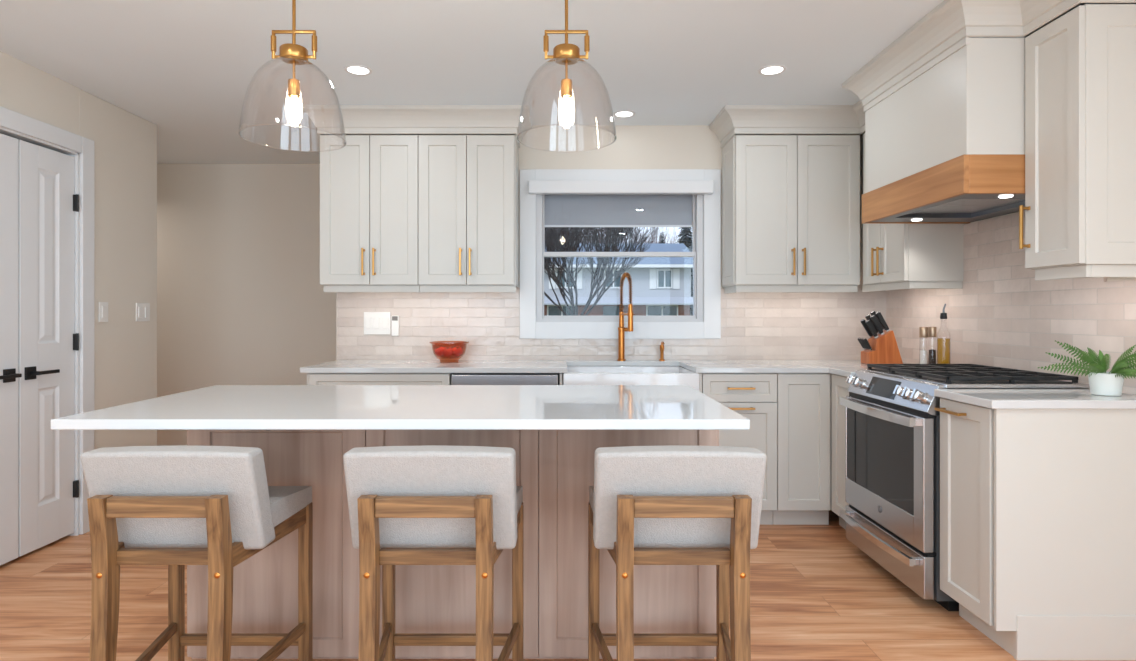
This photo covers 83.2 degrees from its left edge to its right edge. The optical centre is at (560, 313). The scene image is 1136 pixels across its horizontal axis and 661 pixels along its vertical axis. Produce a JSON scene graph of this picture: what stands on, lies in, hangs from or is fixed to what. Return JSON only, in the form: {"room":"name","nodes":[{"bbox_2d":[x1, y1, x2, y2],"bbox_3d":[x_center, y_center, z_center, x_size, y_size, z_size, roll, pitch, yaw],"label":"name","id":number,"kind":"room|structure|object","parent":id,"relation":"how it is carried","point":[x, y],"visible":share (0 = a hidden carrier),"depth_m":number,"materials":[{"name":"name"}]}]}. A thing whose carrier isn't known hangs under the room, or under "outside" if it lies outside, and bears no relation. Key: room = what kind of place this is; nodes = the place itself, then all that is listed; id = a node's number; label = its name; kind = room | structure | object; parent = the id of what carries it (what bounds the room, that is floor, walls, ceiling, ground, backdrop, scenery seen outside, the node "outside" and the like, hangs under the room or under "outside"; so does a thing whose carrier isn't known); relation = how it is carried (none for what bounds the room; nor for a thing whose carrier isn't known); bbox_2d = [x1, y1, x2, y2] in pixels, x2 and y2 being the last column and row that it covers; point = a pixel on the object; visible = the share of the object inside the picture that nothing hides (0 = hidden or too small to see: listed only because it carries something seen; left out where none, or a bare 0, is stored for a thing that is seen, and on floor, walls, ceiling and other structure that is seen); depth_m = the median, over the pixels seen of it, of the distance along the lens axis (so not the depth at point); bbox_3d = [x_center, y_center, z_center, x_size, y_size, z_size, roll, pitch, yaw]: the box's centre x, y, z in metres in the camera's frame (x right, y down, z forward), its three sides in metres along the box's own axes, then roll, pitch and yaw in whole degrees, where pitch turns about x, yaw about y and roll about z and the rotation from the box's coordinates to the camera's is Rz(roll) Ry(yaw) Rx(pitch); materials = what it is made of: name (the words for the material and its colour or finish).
{"room":"kitchen","nodes":[
{"label":"kitchen","id":0,"kind":"room"},
{"bbox_2d":[0,51,156,449],"bbox_3d":[-2.725,-0.013,0.518,0.120,2.475,7.436,0,0,0],"label":"wall","id":1,"kind":"structure","parent":0,"point":[125,143],"depth_m":3.85,"materials":[{"name":"paint"}]},
{"bbox_2d":[0,133,21,564],"bbox_3d":[-2.667,0.170,2.979,0.091,2.068,0.368,0,0,0],"label":"door","id":2,"kind":"structure","parent":1,"relation":"in","point":[9,375],"depth_m":3.11,"materials":[{"name":"white paint"}]},
{"bbox_2d":[0,106,93,535],"bbox_3d":[-2.705,0.120,3.167,0.120,2.207,0.939,0,0,0],"label":"trim","id":3,"kind":"structure","parent":1,"relation":"attached to","point":[16,125],"depth_m":3.54,"materials":[{"name":"white paint"}]},
{"bbox_2d":[18,140,78,556],"bbox_3d":[-2.667,0.170,3.355,0.091,2.068,0.365,0,0,0],"label":"door","id":4,"kind":"structure","parent":1,"relation":"in","point":[48,202],"depth_m":3.33,"materials":[{"name":"white paint"}]},
{"bbox_2d":[98,302,107,321],"bbox_3d":[-2.659,-0.011,3.728,0.010,0.116,0.073,0,0,0],"label":"switch plate","id":5,"kind":"object","parent":1,"relation":"attached to","point":[102,306],"visible":1,"depth_m":3.72,"materials":[{"name":"white plastic"}]},
{"bbox_2d":[136,303,149,320],"bbox_3d":[-2.659,-0.011,4.082,0.010,0.116,0.132,0,0,0],"label":"switch plate","id":6,"kind":"object","parent":1,"relation":"attached to","point":[142,309],"visible":1,"depth_m":4.08,"materials":[{"name":"white plastic"}]},
{"bbox_2d":[157,164,335,445],"bbox_3d":[-3.234,-0.013,5.390,3.731,2.475,0.120,0,0,0],"label":"wall","id":7,"kind":"structure","parent":0,"point":[241,298],"depth_m":5.33,"materials":[{"name":"paint"}]},
{"bbox_2d":[0,0,1098,163],"bbox_3d":[-1.440,-1.311,1.065,7.520,0.120,8.830,0,0,0],"label":"ceiling","id":8,"kind":"structure","parent":0,"point":[186,68],"depth_m":3.10,"materials":[{"name":"paint"}]},
{"bbox_2d":[238,0,346,151],"bbox_3d":[-0.951,-0.936,2.287,0.357,0.627,0.357,0,0,0],"label":"pendant light","id":9,"kind":"object","parent":8,"relation":"hanging from","point":[294,54],"visible":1,"depth_m":2.28,"materials":[{"name":"gold metal"}]},
{"bbox_2d":[287,79,299,120],"bbox_3d":[-0.951,-0.757,2.287,0.043,0.153,0.043,0,0,0],"label":"bulb","id":10,"kind":"object","parent":9,"relation":"attached to","point":[293,84],"depth_m":2.28,"materials":[{"name":"white glass"}]},
{"bbox_2d":[344,65,371,75],"bbox_3d":[-1.035,-1.248,3.280,0.140,0.004,0.140,0,0,0],"label":"recessed light","id":11,"kind":"object","parent":8,"relation":"in","point":[361,70],"visible":1,"depth_m":3.28,"materials":[{"name":"white paint"}]},
{"bbox_2d":[516,0,616,151],"bbox_3d":[0.022,-0.936,2.287,0.357,0.627,0.357,0,0,0],"label":"pendant light","id":12,"kind":"object","parent":8,"relation":"hanging from","point":[566,54],"visible":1,"depth_m":2.28,"materials":[{"name":"gold metal"}]},
{"bbox_2d":[560,79,572,118],"bbox_3d":[0.022,-0.757,2.287,0.043,0.153,0.043,0,0,0],"label":"bulb","id":13,"kind":"object","parent":12,"relation":"attached to","point":[566,84],"depth_m":2.27,"materials":[{"name":"white glass"}]},
{"bbox_2d":[613,110,634,117],"bbox_3d":[0.400,-1.248,4.000,0.140,0.004,0.140,0,0,0],"label":"recessed light","id":14,"kind":"object","parent":8,"relation":"in","point":[623,113],"visible":1,"depth_m":3.99,"materials":[{"name":"white paint"}]},
{"bbox_2d":[758,65,786,75],"bbox_3d":[1.086,-1.248,3.280,0.140,0.004,0.140,0,0,0],"label":"recessed light","id":15,"kind":"object","parent":8,"relation":"in","point":[768,70],"visible":1,"depth_m":3.28,"materials":[{"name":"white paint"}]},
{"bbox_2d":[0,510,1135,660],"bbox_3d":[-1.440,1.284,1.065,7.520,0.120,8.830,0,0,0],"label":"floor","id":16,"kind":"structure","parent":0,"point":[815,595],"depth_m":2.64,"materials":[{"name":"brown wood"}]},
{"bbox_2d":[80,445,312,660],"bbox_3d":[-1.064,0.796,1.906,0.466,0.856,0.496,0,0,0],"label":"bar stool","id":17,"kind":"object","parent":16,"relation":"on","point":[175,506],"visible":1,"depth_m":1.73,"materials":[{"name":"brown wood"}]},
{"bbox_2d":[307,373,450,384],"bbox_3d":[-1.038,0.779,3.943,0.820,0.889,0.614,0,0,0],"label":"base cabinet","id":18,"kind":"object","parent":16,"relation":"on","point":[312,378],"visible":0.05,"depth_m":3.64,"materials":[{"name":"paint"}]},
{"bbox_2d":[300,360,911,376],"bbox_3d":[0.343,0.319,3.788,3.629,0.030,0.898,0,0,0],"label":"countertop","id":19,"kind":"structure","parent":18,"relation":"on","point":[845,368],"depth_m":3.70,"materials":[{"name":"white stone"}]},
{"bbox_2d":[429,341,468,362],"bbox_3d":[-0.702,0.239,4.050,0.248,0.128,0.248,0,0,0],"label":"glass bowl","id":20,"kind":"object","parent":19,"relation":"on","point":[430,341],"visible":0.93,"depth_m":4.04,"materials":[{"name":"red glass"}]},
{"bbox_2d":[435,347,443,355],"bbox_3d":[-0.757,0.236,4.032,0.065,0.059,0.064,0,0,12],"label":"tomato","id":21,"kind":"object","parent":20,"relation":"in","point":[438,351],"visible":0.91,"depth_m":4.01,"materials":[{"name":"red food"}]},
{"bbox_2d":[442,347,452,356],"bbox_3d":[-0.702,0.236,3.992,0.065,0.060,0.064,0,0,35],"label":"tomato","id":22,"kind":"object","parent":20,"relation":"in","point":[447,351],"visible":1,"depth_m":3.97,"materials":[{"name":"red food"}]},
{"bbox_2d":[453,347,462,355],"bbox_3d":[-0.646,0.236,4.031,0.065,0.060,0.064,0,0,1],"label":"tomato","id":23,"kind":"object","parent":20,"relation":"in","point":[457,351],"visible":0.99,"depth_m":4.01,"materials":[{"name":"red food"}]},
{"bbox_2d":[617,273,633,360],"bbox_3d":[0.418,0.020,4.083,0.093,0.568,0.218,0,0,0],"label":"kitchen faucet","id":24,"kind":"object","parent":19,"relation":"on","point":[621,329],"visible":1,"depth_m":4.14,"materials":[{"name":"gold metal"}]},
{"bbox_2d":[563,366,698,390],"bbox_3d":[0.401,0.474,3.869,0.767,0.276,0.522,0,0,0],"label":"sink","id":25,"kind":"object","parent":19,"relation":"in","point":[575,375],"visible":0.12,"depth_m":3.61,"materials":[{"name":"ceramic"}]},
{"bbox_2d":[659,342,664,360],"bbox_3d":[0.662,0.241,4.146,0.038,0.125,0.076,0,0,0],"label":"soap dispenser","id":26,"kind":"object","parent":19,"relation":"on","point":[662,343],"visible":1,"depth_m":4.16,"materials":[{"name":"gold metal"}]},
{"bbox_2d":[861,330,902,363],"bbox_3d":[1.958,0.202,3.900,0.206,0.203,0.110,0,0,0],"label":"knife block","id":27,"kind":"object","parent":19,"relation":"on","point":[885,350],"visible":0.82,"depth_m":3.85,"materials":[{"name":"brown wood"}]},
{"bbox_2d":[860,319,873,337],"bbox_3d":[1.884,0.090,3.928,0.078,0.116,0.018,0,0,0],"label":"kitchen knife","id":28,"kind":"object","parent":27,"relation":"in","point":[864,324],"visible":0.96,"depth_m":3.92,"materials":[{"name":"black metal"}]},
{"bbox_2d":[863,338,871,350],"bbox_3d":[1.855,0.183,3.862,0.052,0.078,0.018,0,0,0],"label":"kitchen knife","id":29,"kind":"object","parent":27,"relation":"in","point":[864,339],"visible":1,"depth_m":3.86,"materials":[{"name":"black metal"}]},
{"bbox_2d":[865,320,878,337],"bbox_3d":[1.885,0.092,3.870,0.076,0.112,0.018,0,0,0],"label":"kitchen knife","id":30,"kind":"object","parent":27,"relation":"in","point":[869,324],"visible":1,"depth_m":3.86,"materials":[{"name":"black metal"}]},
{"bbox_2d":[865,314,878,333],"bbox_3d":[1.915,0.066,3.928,0.084,0.125,0.018,0,0,0],"label":"kitchen knife","id":31,"kind":"object","parent":27,"relation":"in","point":[867,317],"visible":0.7,"depth_m":3.92,"materials":[{"name":"black metal"}]},
{"bbox_2d":[870,315,883,334],"bbox_3d":[1.916,0.068,3.870,0.082,0.121,0.018,0,0,0],"label":"kitchen knife","id":32,"kind":"object","parent":27,"relation":"in","point":[873,318],"visible":1,"depth_m":3.86,"materials":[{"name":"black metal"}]},
{"bbox_2d":[870,311,884,330],"bbox_3d":[1.948,0.045,3.928,0.088,0.130,0.018,0,0,0],"label":"kitchen knife","id":33,"kind":"object","parent":27,"relation":"in","point":[871,312],"visible":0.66,"depth_m":3.92,"materials":[{"name":"black metal"}]},
{"bbox_2d":[875,311,889,331],"bbox_3d":[1.949,0.047,3.870,0.086,0.126,0.018,0,0,0],"label":"kitchen knife","id":34,"kind":"object","parent":27,"relation":"in","point":[878,314],"visible":1,"depth_m":3.86,"materials":[{"name":"black metal"}]},
{"bbox_2d":[919,327,927,363],"bbox_3d":[1.958,0.187,3.450,0.045,0.233,0.045,0,0,0],"label":"mill","id":35,"kind":"object","parent":19,"relation":"on","point":[923,331],"visible":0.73,"depth_m":3.43,"materials":[{"name":"clear glass"}]},
{"bbox_2d":[928,327,936,363],"bbox_3d":[2.034,0.187,3.500,0.045,0.233,0.045,0,0,0],"label":"mill","id":36,"kind":"object","parent":19,"relation":"on","point":[932,331],"visible":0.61,"depth_m":3.48,"materials":[{"name":"clear glass"}]},
{"bbox_2d":[936,304,950,363],"bbox_3d":[2.061,0.124,3.440,0.067,0.359,0.067,0,0,0],"label":"oil bottle","id":37,"kind":"object","parent":19,"relation":"on","point":[943,344],"visible":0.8,"depth_m":3.42,"materials":[{"name":"clear glass"}]},
{"bbox_2d":[343,445,523,660],"bbox_3d":[-0.356,0.796,1.906,0.466,0.856,0.496,0,0,0],"label":"bar stool","id":38,"kind":"object","parent":16,"relation":"on","point":[427,504],"visible":1,"depth_m":1.73,"materials":[{"name":"white fabric"}]},
{"bbox_2d":[187,430,718,658],"bbox_3d":[-0.381,0.779,2.478,1.892,0.890,0.452,0,0,0],"label":"kitchen island","id":39,"kind":"object","parent":16,"relation":"on","point":[555,468],"visible":0.28,"depth_m":2.26,"materials":[{"name":"brown wood"}]},
{"bbox_2d":[51,385,749,429],"bbox_3d":[-0.461,0.319,2.288,2.016,0.030,0.891,0,0,0],"label":"island countertop","id":40,"kind":"structure","parent":39,"relation":"on","point":[217,407],"depth_m":2.04,"materials":[{"name":"white stone"}]},
{"bbox_2d":[451,373,558,384],"bbox_3d":[-0.316,0.776,3.907,0.617,0.876,0.644,0,0,0],"label":"dishwasher","id":41,"kind":"object","parent":16,"relation":"on","point":[456,378],"visible":0.2,"depth_m":3.63,"materials":[{"name":"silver metal"}]},
{"bbox_2d":[560,373,701,392],"bbox_3d":[0.402,0.779,3.943,0.810,0.889,0.614,0,0,0],"label":"base cabinet","id":42,"kind":"object","parent":16,"relation":"on","point":[700,374],"visible":0.02,"depth_m":3.64,"materials":[{"name":"paint"}]},
{"bbox_2d":[588,445,766,660],"bbox_3d":[0.327,0.796,1.906,0.466,0.856,0.496,0,0,0],"label":"bar stool","id":43,"kind":"object","parent":16,"relation":"on","point":[671,504],"visible":1,"depth_m":1.73,"materials":[{"name":"white fabric"}]},
{"bbox_2d":[702,373,776,524],"bbox_3d":[1.021,0.779,3.924,0.426,0.889,0.650,0,0,0],"label":"base cabinet","id":44,"kind":"object","parent":16,"relation":"on","point":[753,396],"visible":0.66,"depth_m":3.64,"materials":[{"name":"paint"}]},
{"bbox_2d":[773,373,831,524],"bbox_3d":[1.397,0.779,3.943,0.323,0.889,0.614,0,0,0],"label":"base cabinet","id":45,"kind":"object","parent":16,"relation":"on","point":[804,400],"visible":0.59,"depth_m":3.65,"materials":[{"name":"paint"}]},
{"bbox_2d":[832,374,849,529],"bbox_3d":[1.854,0.779,3.527,0.630,0.889,0.377,0,0,0],"label":"base cabinet","id":46,"kind":"object","parent":16,"relation":"on","point":[840,387],"visible":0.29,"depth_m":3.56,"materials":[{"name":"paint"}]},
{"bbox_2d":[840,364,1089,610],"bbox_3d":[1.790,0.741,2.970,0.732,0.966,0.735,0,0,0],"label":"gas range","id":47,"kind":"object","parent":16,"relation":"on","point":[892,514],"visible":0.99,"depth_m":2.81,"materials":[{"name":"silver metal"}]},
{"bbox_2d":[862,369,1089,387],"bbox_3d":[1.863,0.295,2.970,0.587,0.018,0.734,0,0,0],"label":"cooktop","id":48,"kind":"object","parent":47,"relation":"in","point":[942,382],"depth_m":2.63,"materials":[{"name":"metal"}]},
{"bbox_2d":[934,398,1135,659],"bbox_3d":[1.836,0.779,2.429,0.668,0.889,0.339,0,0,0],"label":"base cabinet","id":49,"kind":"object","parent":16,"relation":"on","point":[1038,506],"visible":0.94,"depth_m":2.26,"materials":[{"name":"paint"}]},
{"bbox_2d":[934,389,1135,408],"bbox_3d":[1.837,0.319,2.423,0.640,0.030,0.350,0,0,0],"label":"countertop","id":50,"kind":"structure","parent":49,"relation":"on","point":[988,398],"depth_m":2.31,"materials":[{"name":"white stone"}]},
{"bbox_2d":[1038,340,1135,395],"bbox_3d":[1.984,0.196,2.354,0.360,0.214,0.215,0,0,8],"label":"potted fern","id":51,"kind":"object","parent":50,"relation":"on","point":[1101,382],"visible":1,"depth_m":2.37,"materials":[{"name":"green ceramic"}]},
{"bbox_2d":[1088,371,1124,395],"bbox_3d":[2.046,0.261,2.400,0.106,0.084,0.106,0,0,0],"label":"pot","id":52,"kind":"object","parent":51,"relation":"attached to","point":[1103,383],"depth_m":2.36,"materials":[{"name":"ceramic"}]},
{"bbox_2d":[336,126,864,384],"bbox_3d":[0.341,-0.013,4.320,3.659,2.475,0.140,0,0,0],"label":"wall","id":53,"kind":"structure","parent":0,"point":[635,147],"depth_m":4.25,"materials":[{"name":"paint"}]},
{"bbox_2d":[320,135,419,291],"bbox_3d":[-1.174,-0.618,4.066,0.604,0.967,0.366,0,0,0],"label":"upper cabinet","id":54,"kind":"object","parent":53,"relation":"attached to","point":[369,185],"visible":0.97,"depth_m":3.93,"materials":[{"name":"paint"}]},
{"bbox_2d":[300,105,531,147],"bbox_3d":[-0.875,-1.176,4.042,1.372,0.149,0.415,0,0,0],"label":"crown molding","id":55,"kind":"structure","parent":54,"relation":"attached to","point":[357,119],"depth_m":3.88,"materials":[{"name":"paint"}]},
{"bbox_2d":[418,135,518,291],"bbox_3d":[-0.573,-0.618,4.066,0.595,0.967,0.366,0,0,0],"label":"upper cabinet","id":56,"kind":"object","parent":53,"relation":"attached to","point":[468,185],"visible":1,"depth_m":3.93,"materials":[{"name":"paint"}]},
{"bbox_2d":[337,288,885,359],"bbox_3d":[0.345,0.066,4.244,3.648,0.474,0.012,0,0,0],"label":"tile backsplash","id":57,"kind":"structure","parent":53,"relation":"attached to","point":[754,325],"depth_m":4.24,"materials":[{"name":"beige tile"}]},
{"bbox_2d":[364,312,390,334],"bbox_3d":[-1.211,0.062,4.231,0.177,0.149,0.012,0,0,0],"label":"switch plate","id":58,"kind":"object","parent":57,"relation":"attached to","point":[375,323],"visible":1,"depth_m":4.23,"materials":[{"name":"white plastic"}]},
{"bbox_2d":[391,316,398,335],"bbox_3d":[-1.090,0.078,4.228,0.048,0.134,0.020,0,0,0],"label":"remote","id":59,"kind":"object","parent":57,"relation":"attached to","point":[394,319],"visible":1,"depth_m":4.22,"materials":[{"name":"white plastic"}]},
{"bbox_2d":[520,169,720,338],"bbox_3d":[0.396,-0.396,4.306,1.329,1.120,0.157,0,0,0],"label":"window","id":60,"kind":"structure","parent":53,"relation":"in","point":[701,212],"depth_m":4.23,"materials":[{"name":"white paint"}]},
{"bbox_2d":[545,194,691,224],"bbox_3d":[0.395,-0.722,4.356,1.030,0.248,0.003,0,0,0],"label":"shade","id":61,"kind":"object","parent":60,"relation":"attached to","point":[560,209],"depth_m":4.36,"materials":[{"name":"grey fabric"}]},
{"bbox_2d":[528,180,713,193],"bbox_3d":[0.397,-0.830,4.196,1.209,0.085,0.062,0,0,0],"label":"blind cassette","id":62,"kind":"object","parent":60,"relation":"attached to","point":[534,186],"visible":1,"depth_m":4.17,"materials":[{"name":"white paint"}]},
{"bbox_2d":[722,135,859,293],"bbox_3d":[1.454,-0.618,4.066,0.770,0.967,0.366,0,0,0],"label":"upper cabinet","id":63,"kind":"object","parent":53,"relation":"attached to","point":[791,203],"visible":1,"depth_m":3.93,"materials":[{"name":"paint"}]},
{"bbox_2d":[933,388,1060,600],"bbox_3d":[1.839,0.747,2.975,0.601,0.855,0.720,0,0,0],"label":"base cabinet","id":64,"kind":"object","parent":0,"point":[938,594],"depth_m":2.62,"materials":[{"name":"beige wood"}]},
{"bbox_2d":[905,3,1135,394],"bbox_3d":[2.230,-0.013,0.595,0.120,2.475,7.590,0,0,0],"label":"wall","id":65,"kind":"structure","parent":0,"point":[1108,278],"depth_m":2.52,"materials":[{"name":"paint"}]},
{"bbox_2d":[862,133,965,291],"bbox_3d":[1.988,-0.619,3.697,0.364,0.965,0.545,0,0,0],"label":"upper cabinet","id":66,"kind":"object","parent":65,"relation":"attached to","point":[895,256],"visible":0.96,"depth_m":3.43,"materials":[{"name":"paint"}]},
{"bbox_2d":[709,0,1135,147],"bbox_3d":[1.548,-1.176,3.208,0.855,0.149,2.258,0,0,-11],"label":"crown molding","id":67,"kind":"structure","parent":65,"relation":"attached to","point":[950,22],"depth_m":2.93,"materials":[{"name":"paint"}]},
{"bbox_2d":[862,37,1025,223],"bbox_3d":[1.886,-0.790,2.974,0.566,0.622,0.863,0,0,0],"label":"range hood","id":68,"kind":"object","parent":65,"relation":"attached to","point":[945,144],"visible":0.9,"depth_m":2.70,"materials":[{"name":"paint"}]},
{"bbox_2d":[873,194,1024,221],"bbox_3d":[1.897,-0.494,2.974,0.543,0.020,0.818,0,0,0],"label":"hood","id":69,"kind":"object","parent":68,"relation":"attached to","point":[962,207],"depth_m":3.05,"materials":[{"name":"metal"}]},
{"bbox_2d":[886,211,1135,394],"bbox_3d":[2.164,-0.086,3.243,0.012,0.780,1.990,0,0,0],"label":"tile backsplash","id":70,"kind":"structure","parent":65,"relation":"attached to","point":[1003,317],"depth_m":3.05,"materials":[{"name":"beige tile"}]},
{"bbox_2d":[1019,4,1135,280],"bbox_3d":[1.988,-0.616,2.403,0.364,0.970,0.274,0,0,0],"label":"upper cabinet","id":71,"kind":"object","parent":65,"relation":"attached to","point":[1080,207],"visible":1,"depth_m":2.27,"materials":[{"name":"paint"}]},
{"label":"outside","id":72,"kind":"structure","parent":0,"visible":0},
{"bbox_3d":[0.000,2.374,72.915,120.000,0.200,134.170,0,0,0],"label":"ground","id":73,"kind":"structure","parent":72,"visible":0},
{"bbox_2d":[544,227,657,315],"bbox_3d":[0.497,-0.435,15.074,3.928,5.520,3.407,0,0,26],"label":"bare tree","id":74,"kind":"object","parent":73,"relation":"on","point":[568,235],"visible":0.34,"depth_m":14.70,"materials":[{"name":"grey plant"}]},
{"bbox_2d":[583,227,628,242],"bbox_3d":[3.780,-3.986,56.550,5.454,12.626,7.735,0,0,13],"label":"bare tree","id":75,"kind":"object","parent":73,"relation":"on","point":[593,227],"visible":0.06,"depth_m":55.55,"materials":[{"name":"black plant"}]},
{"bbox_2d":[544,243,692,315],"bbox_3d":[-0.259,-1.176,41.900,16.731,6.899,9.800,0,0,0],"label":"house","id":76,"kind":"structure","parent":73,"relation":"on","point":[661,285],"depth_m":37.75,"materials":[{"name":"brick"}]},
{"bbox_2d":[549,269,554,288],"bbox_3d":[-0.472,-2.072,37.720,0.386,1.188,0.060,0,0,0],"label":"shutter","id":77,"kind":"object","parent":76,"relation":"hanging from","point":[553,283],"depth_m":37.69,"materials":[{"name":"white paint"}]},
{"bbox_2d":[577,269,581,288],"bbox_3d":[1.107,-2.072,37.720,0.386,1.188,0.060,0,0,0],"label":"shutter","id":78,"kind":"object","parent":76,"relation":"hanging from","point":[579,276],"depth_m":37.69,"materials":[{"name":"white paint"}]},
{"bbox_2d":[650,269,655,288],"bbox_3d":[5.465,-2.072,37.720,0.386,1.188,0.060,0,0,0],"label":"shutter","id":79,"kind":"object","parent":76,"relation":"hanging from","point":[652,271],"depth_m":37.69,"materials":[{"name":"white paint"}]},
{"bbox_2d":[673,269,679,288],"bbox_3d":[6.843,-2.072,37.720,0.386,1.188,0.060,0,0,0],"label":"shutter","id":80,"kind":"object","parent":76,"relation":"hanging from","point":[676,272],"depth_m":37.69,"materials":[{"name":"white paint"}]},
{"bbox_2d":[632,227,677,242],"bbox_3d":[11.808,-5.311,79.940,7.356,15.275,7.427,0,0,0],"label":"bare tree","id":81,"kind":"object","parent":73,"relation":"on","point":[657,230],"visible":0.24,"depth_m":78.97,"materials":[{"name":"grey plant"}]},
{"bbox_2d":[659,232,665,242],"bbox_3d":[10.241,-2.960,64.010,4.271,10.467,4.418,0,0,0],"label":"evergreen tree","id":82,"kind":"object","parent":73,"relation":"on","point":[663,237],"visible":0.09,"depth_m":63.94,"materials":[{"name":"grey plant"}]},
{"bbox_2d":[676,227,692,293],"bbox_3d":[10.902,-3.539,55.153,5.178,11.625,4.987,0,0,-29],"label":"evergreen tree","id":83,"kind":"object","parent":73,"relation":"on","point":[686,232],"visible":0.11,"depth_m":54.77,"materials":[{"name":"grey plant"}]},
{"bbox_2d":[690,268,692,315],"bbox_3d":[11.170,-2.578,50.003,5.185,9.704,5.138,0,0,0],"label":"evergreen tree","id":84,"kind":"object","parent":73,"relation":"on","point":[691,306],"visible":0.02,"depth_m":49.80,"materials":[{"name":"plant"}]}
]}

